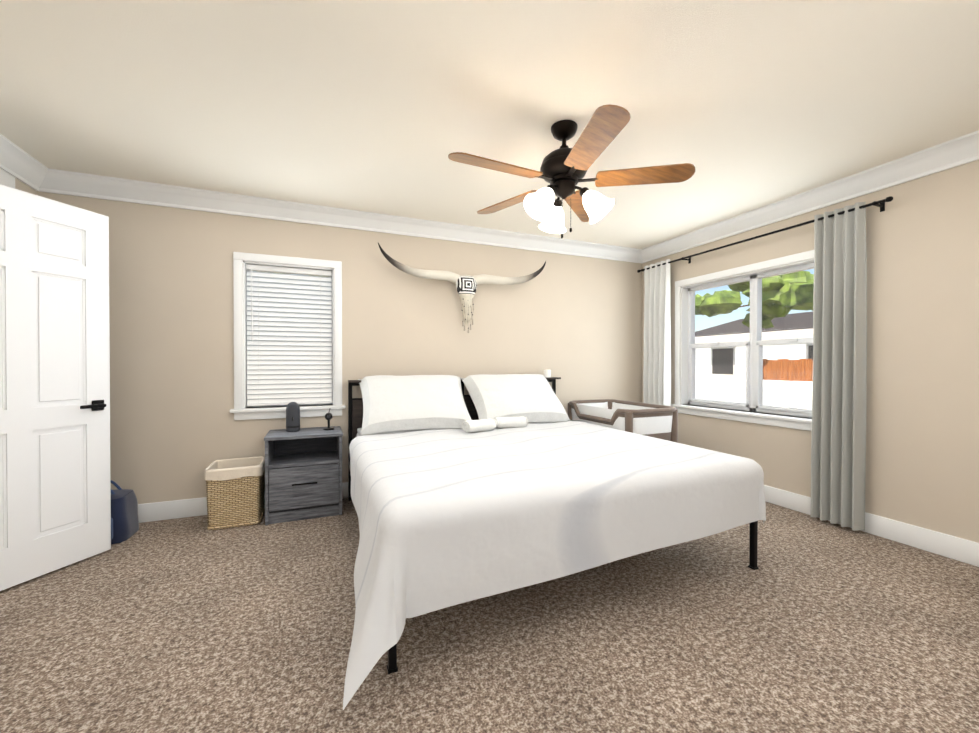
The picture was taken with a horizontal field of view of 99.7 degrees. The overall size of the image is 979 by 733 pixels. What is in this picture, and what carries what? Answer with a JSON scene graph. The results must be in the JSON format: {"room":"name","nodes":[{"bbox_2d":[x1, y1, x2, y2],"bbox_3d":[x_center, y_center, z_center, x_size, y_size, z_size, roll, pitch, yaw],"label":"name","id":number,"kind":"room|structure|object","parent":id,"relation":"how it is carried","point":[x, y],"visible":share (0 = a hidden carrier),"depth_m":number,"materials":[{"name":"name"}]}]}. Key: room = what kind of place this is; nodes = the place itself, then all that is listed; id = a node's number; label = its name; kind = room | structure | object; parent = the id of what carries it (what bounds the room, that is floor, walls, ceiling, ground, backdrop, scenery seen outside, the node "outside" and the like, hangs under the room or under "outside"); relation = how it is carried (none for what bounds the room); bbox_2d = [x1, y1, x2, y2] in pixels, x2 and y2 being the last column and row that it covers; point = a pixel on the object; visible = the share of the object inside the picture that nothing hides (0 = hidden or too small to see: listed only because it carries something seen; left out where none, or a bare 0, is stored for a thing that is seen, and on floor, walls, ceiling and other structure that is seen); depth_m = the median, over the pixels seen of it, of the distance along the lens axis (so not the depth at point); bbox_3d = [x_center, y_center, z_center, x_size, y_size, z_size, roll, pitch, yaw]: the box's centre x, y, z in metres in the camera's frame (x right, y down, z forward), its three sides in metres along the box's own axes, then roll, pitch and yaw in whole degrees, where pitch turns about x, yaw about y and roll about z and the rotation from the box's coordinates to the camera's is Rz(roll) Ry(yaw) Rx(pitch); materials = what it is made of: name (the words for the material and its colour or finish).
{"room":"bedroom","nodes":[
{"label":"bedroom","id":0,"kind":"room"},
{"bbox_2d":[15,178,36,194],"bbox_3d":[-2.249,-0.071,0.670,0.160,2.440,4.835,0,0,-23],"label":"wall","id":1,"kind":"structure","parent":0,"point":[20,185],"depth_m":2.65,"materials":[{"name":"paint"}]},
{"bbox_2d":[0,168,14,187],"bbox_3d":[-2.823,-0.013,2.075,0.180,2.305,0.974,0,0,-23],"label":"door frame","id":2,"kind":"structure","parent":1,"relation":"attached to","point":[7,179],"depth_m":2.48,"materials":[{"name":"white wood"}]},
{"bbox_2d":[0,134,51,189],"bbox_3d":[-2.129,-1.227,0.719,0.104,0.128,4.290,0,0,-23],"label":"crown molding","id":3,"kind":"structure","parent":1,"relation":"attached to","point":[20,164],"depth_m":2.56,"materials":[{"name":"white wood"}]},
{"bbox_2d":[0,184,110,590],"bbox_3d":[-2.446,0.106,2.141,0.543,2.036,0.666,0,0,-23],"label":"door","id":4,"kind":"structure","parent":1,"relation":"in","point":[55,497],"depth_m":2.26,"materials":[{"name":"white wood"}]},
{"bbox_2d":[37,191,641,503],"bbox_3d":[-0.669,-0.093,3.860,5.530,2.440,0.160,0,0,-23],"label":"wall","id":5,"kind":"structure","parent":0,"point":[573,322],"depth_m":3.48,"materials":[{"name":"paint"}]},
{"bbox_2d":[138,482,348,522],"bbox_3d":[-0.635,1.060,3.788,5.210,0.135,0.016,0,0,-23],"label":"baseboard","id":6,"kind":"structure","parent":5,"relation":"attached to","point":[156,511],"depth_m":3.07,"materials":[{"name":"white wood"}]},
{"bbox_2d":[230,252,345,419],"bbox_3d":[-1.646,-0.237,3.422,0.844,1.310,0.195,0,0,-23],"label":"window","id":7,"kind":"structure","parent":5,"relation":"in","point":[241,410],"depth_m":3.32,"materials":[{"name":"white wood"}]},
{"bbox_2d":[246,264,331,406],"bbox_3d":[-1.641,-0.248,3.411,0.638,1.132,0.060,0,0,-23],"label":"window blinds","id":8,"kind":"object","parent":7,"relation":"attached to","point":[283,368],"visible":1,"depth_m":3.41,"materials":[{"name":"white plastic"}]},
{"bbox_2d":[29,169,645,263],"bbox_3d":[-0.618,-1.248,3.731,5.210,0.128,0.104,0,0,-23],"label":"crown molding","id":9,"kind":"structure","parent":5,"relation":"attached to","point":[63,182],"depth_m":3.37,"materials":[{"name":"white wood"}]},
{"bbox_2d":[378,243,545,332],"bbox_3d":[-0.218,-0.676,3.853,1.624,0.736,0.183,0,0,-23],"label":"skull","id":10,"kind":"object","parent":5,"relation":"attached to","point":[466,285],"visible":1,"depth_m":3.80,"materials":[{"name":"white"}]},
{"bbox_2d":[0,498,978,732],"bbox_3d":[0.230,1.192,1.712,5.530,0.100,4.835,0,0,-23],"label":"floor","id":11,"kind":"structure","parent":0,"point":[193,624],"depth_m":1.71,"materials":[{"name":"carpet"}]},
{"bbox_2d":[111,480,138,543],"bbox_3d":[-2.530,0.946,2.704,0.317,0.377,0.320,0,0,-23],"label":"bag","id":12,"kind":"object","parent":11,"relation":"on","point":[124,517],"visible":0.35,"depth_m":2.69,"materials":[{"name":"blue fabric"}]},
{"bbox_2d":[204,456,264,529],"bbox_3d":[-1.860,0.920,3.046,0.360,0.421,0.354,0,0,-23],"label":"basket","id":13,"kind":"object","parent":11,"relation":"on","point":[235,491],"visible":0.94,"depth_m":2.91,"materials":[{"name":"wicker"}]},
{"bbox_2d":[264,426,342,524],"bbox_3d":[-1.430,0.819,3.209,0.532,0.625,0.429,0,0,-23],"label":"nightstand","id":14,"kind":"object","parent":11,"relation":"on","point":[303,473],"visible":1,"depth_m":3.08,"materials":[{"name":"grey wood"}]},
{"bbox_2d":[286,402,299,431],"bbox_3d":[-1.540,0.391,3.236,0.104,0.229,0.104,0,0,-23],"label":"tower speaker","id":15,"kind":"object","parent":14,"relation":"on","point":[292,416],"visible":0.98,"depth_m":3.20},
{"bbox_2d":[323,409,333,429],"bbox_3d":[-1.288,0.419,3.308,0.084,0.171,0.084,0,0,-23],"label":"camera","id":16,"kind":"object","parent":14,"relation":"on","point":[328,416],"visible":1,"depth_m":3.29,"materials":[{"name":"black plastic"}]},
{"bbox_2d":[343,374,765,709],"bbox_3d":[0.132,0.606,2.808,2.259,1.055,2.357,0,0,-23],"label":"bed","id":17,"kind":"object","parent":11,"relation":"on","point":[488,485],"visible":1,"depth_m":1.96,"materials":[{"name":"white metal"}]},
{"bbox_2d":[544,369,550,377],"bbox_3d":[0.586,0.071,4.190,0.072,0.080,0.072,0,0,-23],"label":"jar candle","id":18,"kind":"object","parent":17,"relation":"on","point":[547,373],"visible":0.92,"depth_m":4.16,"materials":[{"name":"white wax"}]},
{"bbox_2d":[568,399,677,442],"bbox_3d":[1.236,0.741,3.961,0.600,0.770,0.960,0,0,-23],"label":"bassinet","id":19,"kind":"object","parent":11,"relation":"on","point":[654,420],"visible":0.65,"depth_m":3.63,"materials":[{"name":"brown"}]},
{"bbox_2d":[0,0,978,248],"bbox_3d":[0.230,-1.348,1.694,5.530,0.100,4.835,0,0,-23],"label":"ceiling","id":20,"kind":"structure","parent":0,"point":[387,107],"depth_m":1.97,"materials":[{"name":"white paint"}]},
{"bbox_2d":[448,104,694,237],"bbox_3d":[0.368,-0.994,2.222,1.237,0.614,1.271,0,0,-23],"label":"ceiling fan","id":21,"kind":"object","parent":20,"relation":"hanging from","point":[564,167],"visible":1,"depth_m":2.16,"materials":[{"name":"brown wood"}]},
{"bbox_2d":[642,160,978,542],"bbox_3d":[2.708,-0.085,2.735,0.160,2.440,4.835,0,0,-23],"label":"wall","id":22,"kind":"structure","parent":0,"point":[922,391],"depth_m":2.63,"materials":[{"name":"paint"}]},
{"bbox_2d":[671,250,813,430],"bbox_3d":[2.301,-0.199,3.640,0.195,1.370,1.594,0,0,-23],"label":"window","id":23,"kind":"structure","parent":22,"relation":"in","point":[686,346],"depth_m":3.68,"materials":[{"name":"white wood"}]},
{"bbox_2d":[637,196,892,530],"bbox_3d":[2.151,-0.004,3.687,0.136,2.215,2.268,0,0,-23],"label":"curtains","id":24,"kind":"object","parent":22,"relation":"attached to","point":[838,436],"visible":0.85,"depth_m":2.91,"materials":[{"name":"grey fabric"}]},
{"bbox_2d":[640,130,978,261],"bbox_3d":[2.584,-1.241,2.683,0.104,0.128,4.290,0,0,-23],"label":"crown molding","id":25,"kind":"structure","parent":22,"relation":"attached to","point":[962,150],"depth_m":2.93,"materials":[{"name":"white wood"}]},
{"bbox_2d":[764,485,978,566],"bbox_3d":[2.630,1.067,2.702,0.016,0.135,4.440,0,0,-23],"label":"baseboard","id":26,"kind":"structure","parent":22,"relation":"attached to","point":[951,547],"depth_m":2.63,"materials":[{"name":"white wood"}]},
{"label":"outside","id":27,"kind":"structure","parent":0,"visible":0},
{"bbox_3d":[3.042,1.520,12.086,75.000,0.200,70.000,0,0,-23],"label":"ground","id":28,"kind":"structure","parent":27,"visible":0},
{"bbox_2d":[695,312,812,378],"bbox_3d":[16.072,-0.459,12.626,9.520,3.750,17.800,0,0,-23],"label":"house","id":29,"kind":"structure","parent":28,"relation":"on","point":[795,324],"depth_m":16.53,"materials":[{"name":"white"}]},
{"bbox_2d":[695,359,812,409],"bbox_3d":[8.149,0.609,10.822,0.660,1.640,10.550,0,0,-23],"label":"fence","id":30,"kind":"object","parent":28,"relation":"on","point":[727,392],"depth_m":11.35,"materials":[{"name":"white wood"}]},
{"bbox_2d":[695,271,813,328],"bbox_3d":[7.602,-1.035,8.110,7.009,4.985,7.129,0,0,-23],"label":"tree","id":31,"kind":"object","parent":28,"relation":"on","point":[769,303],"depth_m":7.67,"materials":[{"name":"green plant"}]}
]}

